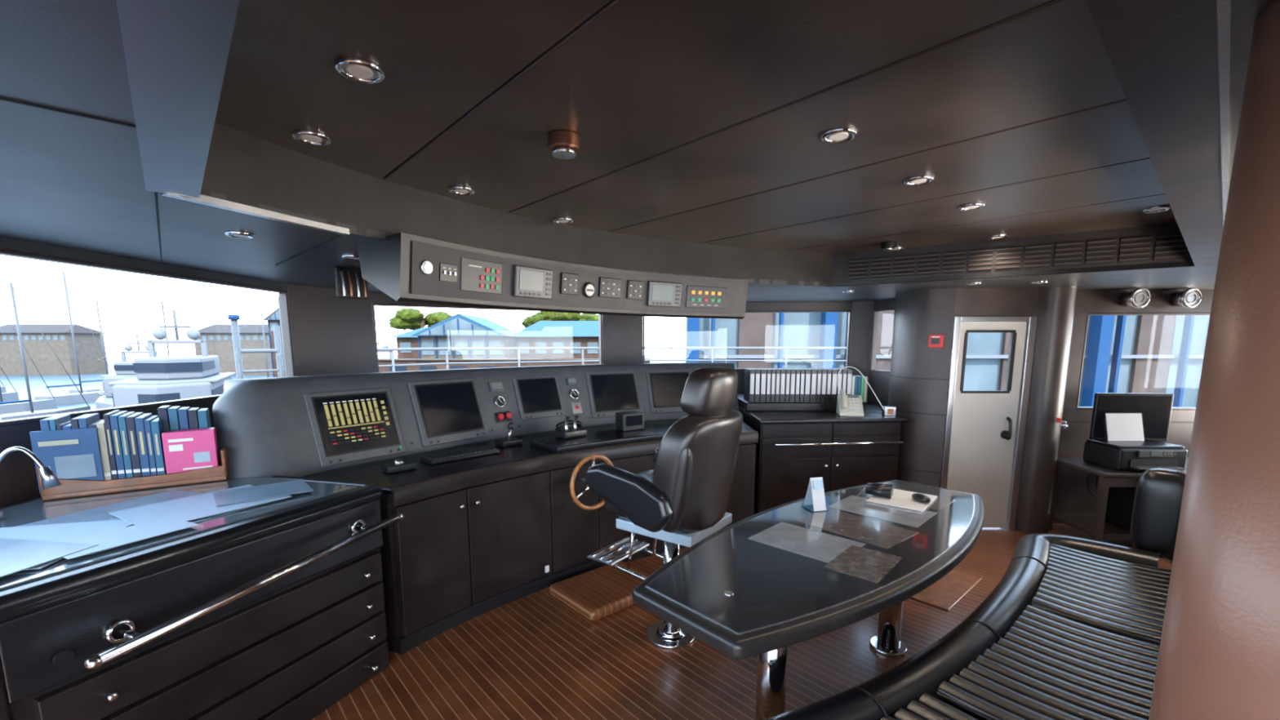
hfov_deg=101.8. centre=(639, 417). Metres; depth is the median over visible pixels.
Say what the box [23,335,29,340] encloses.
pane
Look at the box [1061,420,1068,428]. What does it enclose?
plate
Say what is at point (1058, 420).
light switch
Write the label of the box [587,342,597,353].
pane
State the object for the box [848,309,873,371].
pillar
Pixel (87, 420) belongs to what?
book
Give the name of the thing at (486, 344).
post
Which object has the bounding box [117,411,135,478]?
book
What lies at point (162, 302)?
sailboat
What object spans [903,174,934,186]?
recessed light
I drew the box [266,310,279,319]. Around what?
gable
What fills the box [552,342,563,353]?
pane
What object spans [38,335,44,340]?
pane
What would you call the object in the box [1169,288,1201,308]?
spotlight
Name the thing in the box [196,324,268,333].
roof
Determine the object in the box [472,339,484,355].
pane
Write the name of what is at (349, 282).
rack
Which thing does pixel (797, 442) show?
base cabinet
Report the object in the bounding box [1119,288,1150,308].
spotlight
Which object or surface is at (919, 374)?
wall
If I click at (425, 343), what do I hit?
pane
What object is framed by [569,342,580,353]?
pane
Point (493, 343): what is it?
pane
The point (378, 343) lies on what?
motor yacht
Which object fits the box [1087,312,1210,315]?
window
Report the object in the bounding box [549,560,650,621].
step
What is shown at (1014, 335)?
rim
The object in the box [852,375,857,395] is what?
book
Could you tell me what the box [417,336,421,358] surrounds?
post
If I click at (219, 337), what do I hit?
pane
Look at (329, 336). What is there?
pillar
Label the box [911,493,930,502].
computer mouse
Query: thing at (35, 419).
frame
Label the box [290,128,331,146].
recessed light
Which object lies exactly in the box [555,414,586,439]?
lever
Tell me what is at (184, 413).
book
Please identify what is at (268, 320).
post
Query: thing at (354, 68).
recessed light
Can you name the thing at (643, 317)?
frame
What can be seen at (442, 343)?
pane
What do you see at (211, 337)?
pane
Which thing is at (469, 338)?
post
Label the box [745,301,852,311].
header
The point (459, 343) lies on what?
pane
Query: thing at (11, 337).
pane
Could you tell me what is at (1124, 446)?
printer
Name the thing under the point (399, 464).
controller
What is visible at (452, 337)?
post
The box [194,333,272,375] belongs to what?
wall
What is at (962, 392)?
rim
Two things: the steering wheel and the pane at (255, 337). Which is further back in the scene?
the pane at (255, 337)
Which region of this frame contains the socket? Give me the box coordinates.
[52,649,75,666]
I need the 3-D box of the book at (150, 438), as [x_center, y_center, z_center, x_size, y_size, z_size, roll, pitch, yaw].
[-2.329,0.146,2.499,0.020,0.293,0.200,-5,10,-34]
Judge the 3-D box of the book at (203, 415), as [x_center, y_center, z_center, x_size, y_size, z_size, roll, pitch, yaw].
[-2.191,0.104,2.629,0.032,0.292,0.120,-5,10,-34]
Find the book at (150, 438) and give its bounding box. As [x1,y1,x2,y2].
[143,415,158,475]
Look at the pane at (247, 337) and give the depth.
143.25 m
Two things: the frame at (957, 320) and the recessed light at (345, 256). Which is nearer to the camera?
the recessed light at (345, 256)
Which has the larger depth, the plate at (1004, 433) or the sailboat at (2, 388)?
the sailboat at (2, 388)
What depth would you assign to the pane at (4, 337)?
143.25 m
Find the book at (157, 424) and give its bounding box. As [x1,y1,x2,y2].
[150,417,166,475]
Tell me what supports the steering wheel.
attached to the console
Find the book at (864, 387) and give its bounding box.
[858,375,867,401]
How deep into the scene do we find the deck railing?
7.84 m
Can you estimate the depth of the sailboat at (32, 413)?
55.78 m
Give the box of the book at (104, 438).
[96,420,112,479]
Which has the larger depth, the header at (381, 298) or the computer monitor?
the header at (381, 298)
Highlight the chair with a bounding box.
[584,366,742,648]
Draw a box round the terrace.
[377,358,649,372]
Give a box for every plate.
[439,262,457,282]
[493,410,511,422]
[571,401,582,413]
[1000,430,1008,438]
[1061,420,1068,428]
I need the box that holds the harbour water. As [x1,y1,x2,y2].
[0,355,685,409]
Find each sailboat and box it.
[0,282,90,420]
[0,304,57,414]
[0,366,19,402]
[0,380,6,392]
[34,271,112,405]
[68,298,128,393]
[160,301,188,355]
[260,309,284,377]
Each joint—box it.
[0,97,136,128]
[154,191,162,263]
[275,234,342,265]
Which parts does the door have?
stile, panel, panel, handle, stile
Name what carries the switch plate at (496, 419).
attached to the console
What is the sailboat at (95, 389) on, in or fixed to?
on the harbour water
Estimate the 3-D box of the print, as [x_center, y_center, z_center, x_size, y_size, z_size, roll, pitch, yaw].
[0.914,0.343,2.666,0.055,0.045,0.003,-2,-9,-13]
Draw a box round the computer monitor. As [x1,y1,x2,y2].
[1088,392,1173,441]
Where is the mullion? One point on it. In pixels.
(457, 318)
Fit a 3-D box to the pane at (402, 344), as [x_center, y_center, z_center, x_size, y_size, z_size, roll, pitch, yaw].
[-30.333,-9.079,67.343,1.400,1.300,0.100,0,8,0]
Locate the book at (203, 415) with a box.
[197,408,210,428]
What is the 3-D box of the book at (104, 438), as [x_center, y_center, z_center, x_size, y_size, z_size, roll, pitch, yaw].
[-2.456,0.158,2.413,0.024,0.293,0.200,-5,10,-34]
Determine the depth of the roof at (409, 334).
67.71 m
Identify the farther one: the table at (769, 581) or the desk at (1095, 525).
the desk at (1095, 525)
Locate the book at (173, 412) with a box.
[167,405,180,430]
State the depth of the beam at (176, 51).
0.88 m
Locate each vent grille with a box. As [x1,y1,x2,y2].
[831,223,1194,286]
[848,232,1186,279]
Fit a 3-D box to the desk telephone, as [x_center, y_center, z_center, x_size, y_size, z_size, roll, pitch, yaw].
[1.957,-0.232,4.571,0.412,0.427,0.234,2,8,12]
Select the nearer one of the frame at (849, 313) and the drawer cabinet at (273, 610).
the drawer cabinet at (273, 610)
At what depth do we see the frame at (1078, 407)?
4.51 m
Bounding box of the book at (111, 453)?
[102,409,119,479]
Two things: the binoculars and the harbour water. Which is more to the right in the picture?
the binoculars
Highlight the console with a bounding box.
[212,362,758,654]
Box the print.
[813,480,823,488]
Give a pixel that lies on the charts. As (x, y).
(38, 544)
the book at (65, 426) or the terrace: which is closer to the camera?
the book at (65, 426)
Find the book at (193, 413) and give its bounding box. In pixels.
[187,407,199,429]
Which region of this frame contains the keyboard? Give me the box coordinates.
[419,445,500,464]
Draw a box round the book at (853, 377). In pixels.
[850,376,854,395]
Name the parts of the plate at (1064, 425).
plate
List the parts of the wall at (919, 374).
over door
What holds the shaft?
on the foot
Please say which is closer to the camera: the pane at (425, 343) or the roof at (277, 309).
the pane at (425, 343)
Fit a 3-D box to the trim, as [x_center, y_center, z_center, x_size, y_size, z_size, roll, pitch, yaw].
[1.655,-0.658,1.469,4.530,0.012,0.012,-7,11,-41]
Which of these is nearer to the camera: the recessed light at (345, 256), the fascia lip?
the fascia lip
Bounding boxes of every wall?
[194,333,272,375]
[268,320,284,377]
[395,337,418,358]
[419,336,599,358]
[887,285,1213,533]
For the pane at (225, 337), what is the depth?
143.21 m
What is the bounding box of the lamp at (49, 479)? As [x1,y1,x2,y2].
[0,446,62,519]
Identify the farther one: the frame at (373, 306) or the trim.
the frame at (373, 306)
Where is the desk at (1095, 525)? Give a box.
[1048,457,1188,542]
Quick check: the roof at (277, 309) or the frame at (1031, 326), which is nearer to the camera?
the frame at (1031, 326)
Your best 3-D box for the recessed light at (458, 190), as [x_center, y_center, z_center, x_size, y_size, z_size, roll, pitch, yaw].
[-0.820,-1.043,2.387,0.118,0.018,0.118,0,8,0]
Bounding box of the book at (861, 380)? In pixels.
[855,375,864,401]
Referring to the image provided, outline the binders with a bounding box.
[743,368,867,402]
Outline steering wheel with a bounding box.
[569,453,613,510]
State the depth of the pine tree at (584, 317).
82.16 m
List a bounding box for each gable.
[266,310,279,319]
[418,317,497,334]
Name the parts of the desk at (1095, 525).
leg, leg, drawer rail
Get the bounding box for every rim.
[960,332,968,391]
[960,391,1009,393]
[965,329,1016,332]
[1007,332,1017,391]
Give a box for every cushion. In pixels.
[937,631,1104,719]
[1031,565,1159,644]
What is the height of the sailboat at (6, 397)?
17.000 m
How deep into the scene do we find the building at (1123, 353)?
24.27 m
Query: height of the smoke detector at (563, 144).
0.062 m
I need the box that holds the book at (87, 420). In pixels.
[78,413,99,428]
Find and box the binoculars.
[865,482,893,498]
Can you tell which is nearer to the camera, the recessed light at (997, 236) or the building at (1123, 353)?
the recessed light at (997, 236)
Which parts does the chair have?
foot plate, seat, armrest, armrest, post, seat plate, backrest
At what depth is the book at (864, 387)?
4.93 m
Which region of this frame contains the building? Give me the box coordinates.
[0,333,108,375]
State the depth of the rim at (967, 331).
4.26 m
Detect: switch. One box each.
[544,564,549,573]
[1056,417,1062,422]
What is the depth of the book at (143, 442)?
2.40 m
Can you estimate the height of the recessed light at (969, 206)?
0.018 m
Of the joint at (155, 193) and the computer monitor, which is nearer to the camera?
the joint at (155, 193)
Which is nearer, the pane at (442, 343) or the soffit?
the soffit
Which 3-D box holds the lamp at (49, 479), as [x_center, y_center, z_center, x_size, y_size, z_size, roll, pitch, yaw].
[-2.402,0.248,2.003,0.237,0.271,0.070,-6,10,-35]
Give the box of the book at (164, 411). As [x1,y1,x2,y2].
[157,404,170,431]
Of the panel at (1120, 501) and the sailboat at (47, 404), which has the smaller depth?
the panel at (1120, 501)
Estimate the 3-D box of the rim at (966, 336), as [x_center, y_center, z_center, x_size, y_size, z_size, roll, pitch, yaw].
[2.680,-0.461,4.306,0.020,0.480,0.020,0,8,0]
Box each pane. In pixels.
[2,335,7,340]
[9,335,14,340]
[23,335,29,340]
[31,335,36,340]
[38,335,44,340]
[45,335,51,340]
[53,335,58,340]
[60,335,65,340]
[208,335,214,340]
[216,335,221,340]
[223,335,228,340]
[245,335,250,340]
[253,335,257,340]
[270,322,277,330]
[400,342,411,352]
[421,339,434,355]
[438,339,451,355]
[455,339,468,355]
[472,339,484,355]
[488,339,502,355]
[518,342,528,353]
[535,342,546,353]
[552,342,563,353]
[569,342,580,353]
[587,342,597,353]
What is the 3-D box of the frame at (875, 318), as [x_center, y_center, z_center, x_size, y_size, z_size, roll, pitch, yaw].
[2.532,-0.830,5.619,0.060,0.620,0.020,-3,8,-17]
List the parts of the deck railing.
post, post, rail, rail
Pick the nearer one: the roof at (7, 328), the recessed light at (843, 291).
the recessed light at (843, 291)
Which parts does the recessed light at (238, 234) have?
bulb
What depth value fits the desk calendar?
2.67 m
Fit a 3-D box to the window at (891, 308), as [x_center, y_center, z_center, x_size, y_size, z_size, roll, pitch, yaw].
[2.589,-1.121,5.395,0.060,0.020,0.398,-3,8,-17]
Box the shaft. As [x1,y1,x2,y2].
[1148,0,1279,719]
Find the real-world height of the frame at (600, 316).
0.620 m
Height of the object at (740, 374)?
1.300 m
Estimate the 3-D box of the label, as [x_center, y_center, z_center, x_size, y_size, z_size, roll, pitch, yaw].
[-2.467,0.215,2.275,0.120,0.100,0.003,-5,10,-34]
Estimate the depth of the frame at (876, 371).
5.53 m
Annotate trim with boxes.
[1216,0,1231,226]
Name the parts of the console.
cabinet door, cabinet door, cabinet door, cabinet door, cabinet door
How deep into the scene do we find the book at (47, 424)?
2.23 m
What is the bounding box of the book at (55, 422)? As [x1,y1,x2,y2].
[48,414,71,430]
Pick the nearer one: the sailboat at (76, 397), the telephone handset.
the telephone handset
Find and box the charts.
[0,479,313,577]
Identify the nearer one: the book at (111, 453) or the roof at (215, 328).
the book at (111, 453)
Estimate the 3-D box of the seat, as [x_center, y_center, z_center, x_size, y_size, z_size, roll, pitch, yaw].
[1.693,0.862,2.067,3.211,0.910,1.021,-6,10,-37]
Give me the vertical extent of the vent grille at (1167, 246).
0.150 m
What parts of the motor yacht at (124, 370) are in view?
arch leg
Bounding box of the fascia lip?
[160,192,349,235]
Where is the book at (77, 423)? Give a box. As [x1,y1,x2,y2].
[70,413,89,429]
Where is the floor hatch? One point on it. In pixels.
(945, 593)
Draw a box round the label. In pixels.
[53,453,97,479]
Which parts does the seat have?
backrest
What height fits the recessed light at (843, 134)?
0.018 m
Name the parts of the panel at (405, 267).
alarm panel, alarm panel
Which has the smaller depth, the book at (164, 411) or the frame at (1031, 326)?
the book at (164, 411)
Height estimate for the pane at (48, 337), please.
1.300 m
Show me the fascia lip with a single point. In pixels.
(203, 199)
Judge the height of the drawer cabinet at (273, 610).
0.935 m
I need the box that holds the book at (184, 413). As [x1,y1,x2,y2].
[177,406,190,429]
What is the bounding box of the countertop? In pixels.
[0,481,382,622]
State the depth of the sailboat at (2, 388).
89.77 m
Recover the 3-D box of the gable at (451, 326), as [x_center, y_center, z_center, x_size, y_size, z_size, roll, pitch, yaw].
[-19.000,-9.553,54.346,8.600,1.800,0.001,0,8,0]
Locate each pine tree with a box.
[389,307,452,330]
[521,311,581,328]
[577,313,598,320]
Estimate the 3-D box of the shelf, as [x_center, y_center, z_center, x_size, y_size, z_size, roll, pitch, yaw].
[4.150,0.885,4.287,1.200,0.030,0.500,0,8,0]
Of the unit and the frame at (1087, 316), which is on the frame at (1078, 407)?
the frame at (1087, 316)
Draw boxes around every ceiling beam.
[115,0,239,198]
[1085,0,1223,266]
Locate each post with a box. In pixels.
[267,320,274,377]
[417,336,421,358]
[435,336,437,358]
[451,336,454,358]
[468,336,471,358]
[485,336,488,358]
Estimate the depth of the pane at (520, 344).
60.33 m
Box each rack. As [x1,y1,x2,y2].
[36,446,228,500]
[334,266,368,299]
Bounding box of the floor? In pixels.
[311,523,1172,719]
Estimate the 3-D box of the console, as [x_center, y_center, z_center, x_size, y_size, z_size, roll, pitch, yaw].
[-0.575,0.323,4.085,4.260,1.410,1.619,-6,10,-37]
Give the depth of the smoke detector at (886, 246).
3.61 m
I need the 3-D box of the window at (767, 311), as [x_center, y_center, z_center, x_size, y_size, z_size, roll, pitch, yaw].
[1.168,-1.176,5.782,2.281,0.020,0.060,1,8,5]
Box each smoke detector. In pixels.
[547,129,580,159]
[880,240,897,251]
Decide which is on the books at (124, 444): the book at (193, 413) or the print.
the book at (193, 413)
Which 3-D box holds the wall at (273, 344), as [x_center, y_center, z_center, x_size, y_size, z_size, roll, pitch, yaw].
[-68.000,-12.812,105.245,6.000,13.090,10.000,0,8,0]
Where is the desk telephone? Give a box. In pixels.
[835,366,884,417]
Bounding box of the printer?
[1082,413,1187,470]
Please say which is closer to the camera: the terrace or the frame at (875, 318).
the frame at (875, 318)
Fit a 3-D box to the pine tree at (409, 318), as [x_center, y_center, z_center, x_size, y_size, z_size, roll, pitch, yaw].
[-33.125,-10.514,79.740,8.828,12.547,6.694,0,8,0]
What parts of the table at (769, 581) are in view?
inset knob, leg, glass, leg, leg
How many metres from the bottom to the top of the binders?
0.310 m
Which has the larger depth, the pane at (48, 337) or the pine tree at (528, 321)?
the pane at (48, 337)
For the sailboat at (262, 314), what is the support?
on the harbour water
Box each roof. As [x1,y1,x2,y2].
[0,324,106,333]
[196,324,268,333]
[262,308,278,320]
[390,327,427,337]
[411,313,517,336]
[514,320,598,336]
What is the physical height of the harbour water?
0.400 m
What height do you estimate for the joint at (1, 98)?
0.004 m
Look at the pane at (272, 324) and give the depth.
99.42 m
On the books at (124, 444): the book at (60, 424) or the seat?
the book at (60, 424)
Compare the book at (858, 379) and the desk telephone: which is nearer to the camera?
the desk telephone
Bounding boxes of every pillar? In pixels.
[277,295,376,376]
[602,314,642,364]
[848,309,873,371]
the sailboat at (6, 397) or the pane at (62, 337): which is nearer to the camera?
the sailboat at (6, 397)
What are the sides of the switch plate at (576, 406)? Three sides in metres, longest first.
0.100 x 0.090 x 0.012 m
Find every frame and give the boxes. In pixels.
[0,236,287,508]
[0,394,221,426]
[278,293,295,376]
[372,305,378,372]
[598,314,602,364]
[642,315,644,363]
[734,368,744,370]
[845,311,851,368]
[869,369,890,373]
[870,311,879,369]
[939,316,961,488]
[1002,316,1037,530]
[1075,315,1088,407]
[1075,406,1195,409]
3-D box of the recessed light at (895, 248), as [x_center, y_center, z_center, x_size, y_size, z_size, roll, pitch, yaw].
[1.900,-1.253,3.862,0.118,0.018,0.118,0,8,0]
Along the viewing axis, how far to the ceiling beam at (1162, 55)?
0.93 m
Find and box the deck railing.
[227,315,846,379]
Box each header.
[286,284,371,302]
[370,292,455,306]
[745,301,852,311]
[873,298,895,309]
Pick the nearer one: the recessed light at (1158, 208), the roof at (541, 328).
the recessed light at (1158, 208)
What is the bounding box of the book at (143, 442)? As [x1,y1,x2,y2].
[134,413,152,476]
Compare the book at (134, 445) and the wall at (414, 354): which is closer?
the book at (134, 445)
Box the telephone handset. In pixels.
[555,420,582,429]
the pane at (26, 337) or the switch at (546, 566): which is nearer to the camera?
the switch at (546, 566)
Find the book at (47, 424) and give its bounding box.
[40,414,63,431]
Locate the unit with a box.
[615,410,644,431]
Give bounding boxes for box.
[881,406,896,415]
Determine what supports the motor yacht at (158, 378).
on the harbour water
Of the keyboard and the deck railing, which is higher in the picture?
the deck railing
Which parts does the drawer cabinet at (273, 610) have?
post, rail, knob, glass, drawer, drawer, rail, drawer, drawer, knob, knob, knob, knob, rail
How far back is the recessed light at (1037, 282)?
3.79 m
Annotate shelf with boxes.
[1052,513,1130,537]
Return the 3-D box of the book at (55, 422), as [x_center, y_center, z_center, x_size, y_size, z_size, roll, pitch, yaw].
[-2.576,0.155,2.332,0.017,0.321,0.200,-5,10,-34]
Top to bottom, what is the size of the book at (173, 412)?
0.328 m
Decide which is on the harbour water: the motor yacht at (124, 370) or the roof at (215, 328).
the motor yacht at (124, 370)
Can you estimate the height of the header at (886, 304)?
0.390 m
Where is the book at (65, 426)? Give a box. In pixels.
[62,423,71,429]
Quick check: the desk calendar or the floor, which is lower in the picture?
the floor
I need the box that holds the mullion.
[457,318,459,335]
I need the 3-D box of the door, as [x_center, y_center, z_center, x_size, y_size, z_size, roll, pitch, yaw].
[2.900,0.063,4.384,0.560,1.800,0.157,0,8,0]
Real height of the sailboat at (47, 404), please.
18.000 m
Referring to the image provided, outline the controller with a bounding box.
[381,458,417,473]
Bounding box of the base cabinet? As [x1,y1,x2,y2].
[737,393,908,515]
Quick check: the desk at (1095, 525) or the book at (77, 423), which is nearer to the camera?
the book at (77, 423)
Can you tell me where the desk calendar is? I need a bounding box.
[801,476,827,511]
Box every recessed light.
[224,231,255,238]
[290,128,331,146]
[333,56,385,84]
[342,254,359,259]
[447,186,475,195]
[552,217,573,224]
[820,126,857,143]
[842,290,854,293]
[893,247,904,249]
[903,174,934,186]
[958,202,985,210]
[965,282,981,285]
[986,234,1008,239]
[1030,280,1047,284]
[1142,204,1171,213]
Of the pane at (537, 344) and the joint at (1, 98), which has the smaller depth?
the joint at (1, 98)
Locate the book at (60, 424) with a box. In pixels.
[56,420,71,430]
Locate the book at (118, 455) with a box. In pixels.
[109,410,128,479]
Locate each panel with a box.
[356,232,748,319]
[1104,487,1136,530]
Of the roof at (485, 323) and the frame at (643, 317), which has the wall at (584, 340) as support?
the roof at (485, 323)
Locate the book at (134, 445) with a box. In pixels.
[125,412,143,477]
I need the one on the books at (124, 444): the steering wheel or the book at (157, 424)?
the book at (157, 424)
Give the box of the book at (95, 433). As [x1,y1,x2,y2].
[87,419,103,466]
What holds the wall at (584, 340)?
on the quay
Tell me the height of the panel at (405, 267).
0.285 m
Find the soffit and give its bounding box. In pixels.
[0,0,1271,302]
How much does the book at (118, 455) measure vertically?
0.323 m
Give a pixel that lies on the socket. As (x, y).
(60, 658)
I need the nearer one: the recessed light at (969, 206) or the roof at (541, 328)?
the recessed light at (969, 206)
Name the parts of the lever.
lever, lever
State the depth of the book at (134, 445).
2.38 m
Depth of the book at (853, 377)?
4.93 m
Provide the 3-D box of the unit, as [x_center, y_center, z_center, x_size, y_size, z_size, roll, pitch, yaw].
[-0.079,0.026,4.073,0.200,0.140,0.124,-6,10,-35]
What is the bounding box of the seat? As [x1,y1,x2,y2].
[764,467,1186,719]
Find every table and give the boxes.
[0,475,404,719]
[631,480,984,719]
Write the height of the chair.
1.487 m
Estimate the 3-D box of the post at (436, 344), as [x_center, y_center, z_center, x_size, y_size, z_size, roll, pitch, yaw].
[-21.700,-4.758,55.786,0.150,7.900,0.150,0,8,0]
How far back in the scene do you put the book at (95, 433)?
2.30 m
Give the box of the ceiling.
[159,0,1177,287]
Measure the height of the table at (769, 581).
0.753 m
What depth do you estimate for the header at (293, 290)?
4.17 m
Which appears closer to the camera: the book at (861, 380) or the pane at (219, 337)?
the book at (861, 380)
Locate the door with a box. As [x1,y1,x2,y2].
[946,316,1030,527]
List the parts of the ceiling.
recess panel, recess panel, recess panel, recess panel, recess panel, recess panel, recess panel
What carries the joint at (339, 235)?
attached to the soffit
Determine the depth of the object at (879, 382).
5.54 m
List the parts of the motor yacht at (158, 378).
arch leg, arch leg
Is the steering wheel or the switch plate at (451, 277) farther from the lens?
the steering wheel
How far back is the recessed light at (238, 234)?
2.13 m
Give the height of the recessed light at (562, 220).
0.018 m
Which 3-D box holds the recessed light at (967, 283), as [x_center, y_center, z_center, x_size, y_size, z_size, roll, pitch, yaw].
[2.500,-1.005,3.897,0.102,0.018,0.102,0,8,0]
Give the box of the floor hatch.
[911,569,982,610]
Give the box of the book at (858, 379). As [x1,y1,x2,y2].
[853,375,861,395]
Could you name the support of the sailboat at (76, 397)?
on the harbour water
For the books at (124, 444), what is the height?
0.340 m
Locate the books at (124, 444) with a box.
[29,404,219,493]
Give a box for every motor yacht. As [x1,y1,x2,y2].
[95,333,157,408]
[107,310,235,407]
[377,334,391,358]
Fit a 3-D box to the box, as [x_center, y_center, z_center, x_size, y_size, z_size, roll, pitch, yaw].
[2.200,-0.058,4.596,0.100,0.080,0.064,0,8,0]
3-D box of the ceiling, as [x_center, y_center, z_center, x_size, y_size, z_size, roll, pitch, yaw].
[0.782,-0.951,2.503,4.842,0.282,3.050,-7,11,-41]
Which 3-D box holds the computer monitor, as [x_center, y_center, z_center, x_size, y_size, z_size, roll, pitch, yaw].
[4.082,0.073,4.354,0.580,0.560,0.120,1,8,6]
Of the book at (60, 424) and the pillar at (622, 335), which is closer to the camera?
the book at (60, 424)
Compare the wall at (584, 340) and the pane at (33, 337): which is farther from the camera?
the pane at (33, 337)

